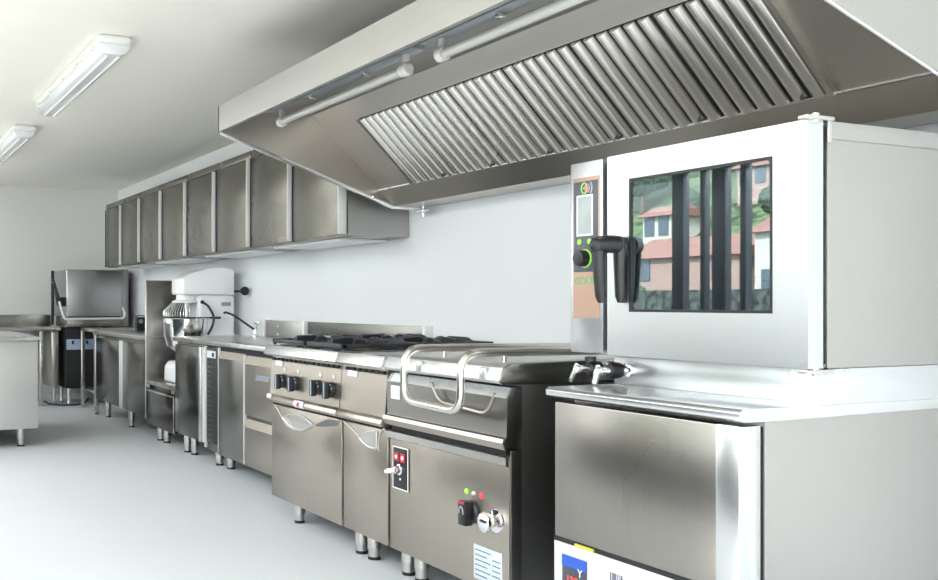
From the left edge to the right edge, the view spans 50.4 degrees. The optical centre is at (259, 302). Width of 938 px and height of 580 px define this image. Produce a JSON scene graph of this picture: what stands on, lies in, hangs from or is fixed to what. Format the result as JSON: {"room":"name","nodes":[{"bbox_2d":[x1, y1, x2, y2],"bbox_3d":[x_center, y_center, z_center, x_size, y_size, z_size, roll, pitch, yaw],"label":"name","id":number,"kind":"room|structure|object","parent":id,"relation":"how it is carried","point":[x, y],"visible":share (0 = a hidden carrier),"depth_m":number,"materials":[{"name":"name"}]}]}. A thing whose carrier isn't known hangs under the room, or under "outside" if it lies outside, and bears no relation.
{"room":"commercial kitchen","nodes":[
{"label":"commercial kitchen","id":0,"kind":"room"},
{"bbox_2d":[0,186,117,392],"bbox_3d":[-4.604,-0.102,10.473,6.200,2.490,0.200,0,0,-23],"label":"wall","id":1,"kind":"structure","parent":0,"point":[43,231],"depth_m":11.25,"materials":[{"name":"paint"}]},
{"bbox_2d":[38,392,93,399],"bbox_3d":[-4.562,1.103,10.376,6.200,0.080,0.012,0,0,-23],"label":"baseboard","id":2,"kind":"structure","parent":1,"relation":"attached to","point":[74,395],"depth_m":11.35,"materials":[{"name":"paint"}]},
{"bbox_2d":[0,0,416,190],"bbox_3d":[-1.736,-1.447,3.793,6.600,0.200,14.740,0,0,-23],"label":"ceiling","id":3,"kind":"structure","parent":0,"point":[154,112],"depth_m":5.53,"materials":[{"name":"paint"}]},
{"bbox_2d":[0,124,35,165],"bbox_3d":[-2.131,-1.294,8.085,0.180,0.105,1.780,0,0,-23],"label":"ceiling light","id":4,"kind":"object","parent":3,"relation":"attached to","point":[16,136],"visible":1,"depth_m":7.46,"materials":[{"name":"white plastic"}]},
{"bbox_2d":[35,34,131,116],"bbox_3d":[-1.078,-1.294,5.642,0.180,0.105,1.780,0,0,-23],"label":"ceiling light","id":5,"kind":"object","parent":3,"relation":"attached to","point":[104,51],"visible":1,"depth_m":5.29,"materials":[{"name":"white plastic"}]},
{"bbox_2d":[0,398,461,579],"bbox_3d":[-1.736,1.218,3.793,6.600,0.150,14.740,0,0,-23],"label":"floor","id":6,"kind":"structure","parent":0,"point":[87,495],"depth_m":5.08,"materials":[{"name":"plastic"}]},
{"bbox_2d":[0,331,40,446],"bbox_3d":[-2.696,0.704,8.034,1.422,0.878,1.548,0,0,-23],"label":"base cabinet","id":7,"kind":"object","parent":6,"relation":"on","point":[18,351],"depth_m":7.57,"materials":[{"name":"metal"}]},
{"bbox_2d":[0,331,40,341],"bbox_3d":[-2.696,0.285,8.034,1.422,0.040,1.548,0,0,-23],"label":"countertop","id":8,"kind":"structure","parent":7,"relation":"on","point":[5,336],"depth_m":7.60,"materials":[{"name":"metal"}]},
{"bbox_2d":[0,315,60,404],"bbox_3d":[-3.706,0.642,10.380,2.975,1.002,0.670,0,0,-23],"label":"table","id":9,"kind":"object","parent":6,"relation":"on","point":[49,342],"visible":0.79,"depth_m":10.72,"materials":[{"name":"metal"}]},
{"bbox_2d":[43,397,88,405],"bbox_3d":[-2.176,1.107,10.725,0.514,0.070,0.242,0,0,-5],"label":"hose","id":10,"kind":"object","parent":6,"relation":"on","point":[87,399],"visible":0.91,"depth_m":10.63,"materials":[{"name":"black plastic"}]},
{"bbox_2d":[50,269,127,403],"bbox_3d":[-1.981,0.383,10.891,0.912,1.520,0.821,0,0,-23],"label":"dishwasher","id":11,"kind":"object","parent":6,"relation":"on","point":[79,298],"visible":0.7,"depth_m":10.65,"materials":[{"name":"metal"}]},
{"bbox_2d":[54,270,121,316],"bbox_3d":[-1.957,-0.101,10.891,0.623,0.518,0.680,0,0,-23],"label":"hood","id":12,"kind":"object","parent":11,"relation":"attached to","point":[85,293],"depth_m":10.59,"materials":[{"name":"metal"}]},
{"bbox_2d":[80,327,134,406],"bbox_3d":[-1.558,0.705,10.315,0.607,0.860,0.674,0,0,-23],"label":"table","id":13,"kind":"object","parent":6,"relation":"on","point":[83,388],"visible":0.46,"depth_m":10.45,"materials":[{"name":"metal"}]},
{"bbox_2d":[93,329,144,426],"bbox_3d":[-1.054,0.710,9.124,0.641,0.866,1.900,0,0,-23],"label":"base cabinet","id":14,"kind":"object","parent":6,"relation":"on","point":[119,355],"visible":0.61,"depth_m":8.88,"materials":[{"name":"metal"}]},
{"bbox_2d":[93,329,144,340],"bbox_3d":[-1.052,0.304,9.125,0.636,0.047,1.900,0,0,-23],"label":"countertop","id":15,"kind":"structure","parent":14,"relation":"on","point":[129,335],"depth_m":8.99,"materials":[{"name":"metal"}]},
{"bbox_2d":[135,315,144,330],"bbox_3d":[-1.148,0.200,9.318,0.120,0.154,0.089,0,0,-23],"label":"dispenser box","id":16,"kind":"object","parent":15,"relation":"on","point":[139,319],"visible":0.79,"depth_m":9.28,"materials":[{"name":"black plastic"}]},
{"bbox_2d":[145,280,188,442],"bbox_3d":[-0.524,0.477,7.887,0.642,1.332,0.784,0,0,-23],"label":"stand","id":17,"kind":"object","parent":6,"relation":"on","point":[159,393],"visible":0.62,"depth_m":8.12,"materials":[{"name":"metal"}]},
{"bbox_2d":[147,379,174,390],"bbox_3d":[-0.515,0.669,7.881,0.630,0.036,0.766,0,0,-23],"label":"shelf","id":18,"kind":"object","parent":17,"relation":"attached to","point":[154,384],"depth_m":7.83,"materials":[{"name":"metal"}]},
{"bbox_2d":[162,268,248,382],"bbox_3d":[-0.474,0.185,7.854,0.633,0.930,0.492,0,0,-23],"label":"mixer","id":19,"kind":"object","parent":17,"relation":"on","point":[208,293],"visible":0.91,"depth_m":7.77,"materials":[{"name":"white metal"}]},
{"bbox_2d":[162,316,209,351],"bbox_3d":[-0.599,0.263,7.850,0.400,0.291,0.400,0,0,-23],"label":"bowl","id":20,"kind":"object","parent":19,"relation":"on","point":[179,325],"depth_m":7.69,"materials":[{"name":"silver metal"}]},
{"bbox_2d":[222,302,230,305],"bbox_3d":[-0.277,0.013,7.846,0.080,0.030,0.010,0,0,-23],"label":"label","id":21,"kind":"object","parent":19,"relation":"attached to","point":[223,303],"depth_m":7.84,"materials":[{"name":"grey plastic"}]},
{"bbox_2d":[175,342,206,454],"bbox_3d":[-0.240,0.720,7.222,0.645,0.846,0.647,0,0,-23],"label":"base cabinet","id":22,"kind":"object","parent":6,"relation":"on","point":[189,357],"visible":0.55,"depth_m":7.10,"materials":[{"name":"metal"}]},
{"bbox_2d":[204,345,272,475],"bbox_3d":[0.224,0.720,6.149,0.640,0.846,1.680,0,0,-23],"label":"refrigerator","id":23,"kind":"object","parent":6,"relation":"on","point":[237,382],"depth_m":6.19,"materials":[{"name":"metal"}]},
{"bbox_2d":[207,347,217,444],"bbox_3d":[-0.326,0.645,6.678,0.010,0.665,0.240,0,0,-23],"label":"grille","id":24,"kind":"object","parent":23,"relation":"attached to","point":[212,352],"depth_m":6.67,"materials":[{"name":"black metal"}]},
{"bbox_2d":[172,335,282,351],"bbox_3d":[0.086,0.279,6.450,0.655,0.036,2.334,0,0,-23],"label":"countertop","id":25,"kind":"structure","parent":23,"relation":"on","point":[248,342],"depth_m":6.67,"materials":[{"name":"metal"}]},
{"bbox_2d":[223,311,260,335],"bbox_3d":[-0.142,0.165,7.447,0.295,0.192,0.082,0,0,0],"label":"tap","id":26,"kind":"object","parent":25,"relation":"on","point":[255,331],"visible":0.98,"depth_m":7.46,"materials":[{"name":"silver metal"}]},
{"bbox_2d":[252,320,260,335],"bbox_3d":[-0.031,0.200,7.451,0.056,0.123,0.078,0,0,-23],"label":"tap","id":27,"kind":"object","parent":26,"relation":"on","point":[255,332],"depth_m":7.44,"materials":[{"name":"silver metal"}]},
{"bbox_2d":[255,375,268,381],"bbox_3d":[0.016,0.463,5.826,0.002,0.029,0.225,0,0,-23],"label":"print","id":28,"kind":"object","parent":23,"relation":"attached to","point":[258,378],"depth_m":5.83},
{"bbox_2d":[264,333,492,525],"bbox_3d":[0.594,0.657,4.950,0.944,0.973,0.819,0,0,-23],"label":"gas range","id":29,"kind":"object","parent":6,"relation":"on","point":[308,435],"visible":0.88,"depth_m":4.74,"materials":[{"name":"metal"}]},
{"bbox_2d":[264,344,406,362],"bbox_3d":[0.604,0.252,4.954,0.923,0.056,0.819,0,0,-23],"label":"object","id":30,"kind":"object","parent":29,"relation":"in","point":[295,353],"depth_m":4.66,"materials":[{"name":"silver metal"}]},
{"bbox_2d":[335,350,466,560],"bbox_3d":[0.848,0.684,4.385,0.923,0.917,0.413,0,0,-23],"label":"base cabinet","id":31,"kind":"object","parent":6,"relation":"on","point":[363,398],"visible":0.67,"depth_m":4.21,"materials":[{"name":"metal"}]},
{"bbox_2d":[382,343,616,579],"bbox_3d":[1.048,0.652,3.809,1.010,0.981,0.810,0,0,-23],"label":"pan","id":32,"kind":"object","parent":6,"relation":"on","point":[471,470],"visible":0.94,"depth_m":3.47,"materials":[{"name":"metal"}]},
{"bbox_2d":[384,464,402,474],"bbox_3d":[0.547,0.688,3.948,0.056,0.046,0.062,0,0,-23],"label":"switch","id":33,"kind":"object","parent":32,"relation":"attached to","point":[397,469],"depth_m":3.94,"materials":[{"name":"white plastic"}]},
{"bbox_2d":[394,452,398,460],"bbox_3d":[0.565,0.638,3.975,0.004,0.036,0.034,0,0,-23],"label":"lamp","id":34,"kind":"object","parent":32,"relation":"attached to","point":[396,454],"depth_m":3.97,"materials":[{"name":"red plastic"}]},
{"bbox_2d":[400,453,404,462],"bbox_3d":[0.584,0.638,3.931,0.004,0.036,0.034,0,0,-23],"label":"lamp","id":35,"kind":"object","parent":32,"relation":"attached to","point":[402,455],"depth_m":3.93,"materials":[{"name":"red plastic"}]},
{"bbox_2d":[382,372,521,449],"bbox_3d":[0.709,0.399,3.668,0.084,0.217,0.802,0,0,-23],"label":"tub","id":36,"kind":"object","parent":32,"relation":"in","point":[490,417],"depth_m":3.52,"materials":[{"name":"metal"}]},
{"bbox_2d":[475,548,499,579],"bbox_3d":[0.809,0.938,3.413,0.001,0.094,0.145,0,0,-23],"label":"print","id":37,"kind":"object","parent":32,"relation":"attached to","point":[487,560],"depth_m":3.41,"materials":[{"name":"grey paper"}]},
{"bbox_2d":[546,384,937,579],"bbox_3d":[1.474,0.703,2.854,0.969,0.881,0.711,0,0,-23],"label":"blast chiller","id":38,"kind":"object","parent":6,"relation":"on","point":[652,483],"visible":0.97,"depth_m":2.54,"materials":[{"name":"metal"}]},
{"bbox_2d":[546,384,937,422],"bbox_3d":[1.474,0.279,2.855,0.969,0.033,0.709,0,0,-23],"label":"countertop","id":39,"kind":"structure","parent":38,"relation":"on","point":[740,409],"depth_m":2.55,"materials":[{"name":"metal"}]},
{"bbox_2d":[568,112,937,404],"bbox_3d":[1.507,-0.108,2.933,0.831,0.740,0.879,0,0,-23],"label":"oven","id":40,"kind":"object","parent":38,"relation":"on","point":[796,261],"visible":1,"depth_m":2.60,"materials":[{"name":"metal"}]},
{"bbox_2d":[284,415,310,428],"bbox_3d":[0.191,0.603,4.843,0.004,0.074,0.350,0,0,-23],"label":"handle","id":41,"kind":"object","parent":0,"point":[290,421],"depth_m":4.85,"materials":[{"name":"metal"}]},
{"bbox_2d":[315,420,339,426],"bbox_3d":[0.315,0.576,4.559,0.002,0.054,0.270,0,0,-23],"label":"handle","id":42,"kind":"object","parent":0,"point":[318,423],"depth_m":4.55,"materials":[{"name":"metal"}]},
{"bbox_2d":[360,432,374,447],"bbox_3d":[0.470,0.592,4.191,0.004,0.075,0.149,0,0,-23],"label":"handle","id":43,"kind":"object","parent":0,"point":[367,439],"depth_m":4.19,"materials":[{"name":"metal"}]},
{"bbox_2d":[118,123,937,342],"bbox_3d":[1.204,-0.102,5.055,0.200,2.490,14.740,0,0,-23],"label":"wall","id":44,"kind":"structure","parent":0,"point":[497,269],"depth_m":5.31,"materials":[{"name":"paint"}]},
{"bbox_2d":[105,192,175,268],"bbox_3d":[-1.223,-0.711,9.864,0.458,0.692,1.362,0,0,-23],"label":"upper cabinet","id":45,"kind":"object","parent":44,"relation":"attached to","point":[122,217],"visible":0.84,"depth_m":9.73,"materials":[{"name":"metal"}]},
{"bbox_2d":[140,175,227,263],"bbox_3d":[-0.687,-0.711,8.614,0.458,0.692,1.362,0,0,-23],"label":"upper cabinet","id":46,"kind":"object","parent":44,"relation":"attached to","point":[163,206],"visible":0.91,"depth_m":8.48,"materials":[{"name":"metal"}]},
{"bbox_2d":[186,151,304,257],"bbox_3d":[-0.151,-0.711,7.364,0.458,0.692,1.362,0,0,-23],"label":"upper cabinet","id":47,"kind":"object","parent":44,"relation":"attached to","point":[217,195],"visible":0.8,"depth_m":7.22,"materials":[{"name":"metal"}]},
{"bbox_2d":[250,150,408,249],"bbox_3d":[0.386,-0.711,6.115,0.458,0.692,1.362,0,0,-23],"label":"upper cabinet","id":48,"kind":"object","parent":44,"relation":"attached to","point":[291,207],"visible":0.57,"depth_m":5.86,"materials":[{"name":"metal"}]},
{"bbox_2d":[261,318,432,337],"bbox_3d":[0.486,0.192,6.395,0.058,0.138,2.290,0,0,-23],"label":"backsplash","id":49,"kind":"structure","parent":44,"relation":"attached to","point":[269,328],"depth_m":6.46,"materials":[{"name":"metal"}]},
{"bbox_2d":[218,0,937,216],"bbox_3d":[0.951,-0.749,3.812,1.235,0.545,3.056,0,0,-23],"label":"extraction hood","id":50,"kind":"object","parent":44,"relation":"attached to","point":[590,80],"visible":1,"depth_m":3.48,"materials":[{"name":"metal"}]},
{"bbox_2d":[267,43,424,126],"bbox_3d":[0.333,-0.939,4.245,0.070,0.135,1.340,0,0,-23],"label":"lamp","id":51,"kind":"object","parent":50,"relation":"attached to","point":[405,69],"visible":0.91,"depth_m":4.08,"materials":[{"name":"frosted glass"},{"name":"white plastic"}]},
{"bbox_2d":[417,206,430,216],"bbox_3d":[0.906,-0.506,5.318,0.032,0.058,0.120,0,0,-23],"label":"tap","id":52,"kind":"object","parent":50,"relation":"on","point":[423,210],"depth_m":5.31,"materials":[{"name":"silver metal"}]},
{"bbox_2d":[419,0,587,62],"bbox_3d":[0.885,-0.939,2.959,0.070,0.135,1.340,0,0,-23],"label":"lamp","id":53,"kind":"object","parent":50,"relation":"attached to","point":[443,53],"visible":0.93,"depth_m":3.19,"materials":[{"name":"frosted glass"},{"name":"white plastic"}]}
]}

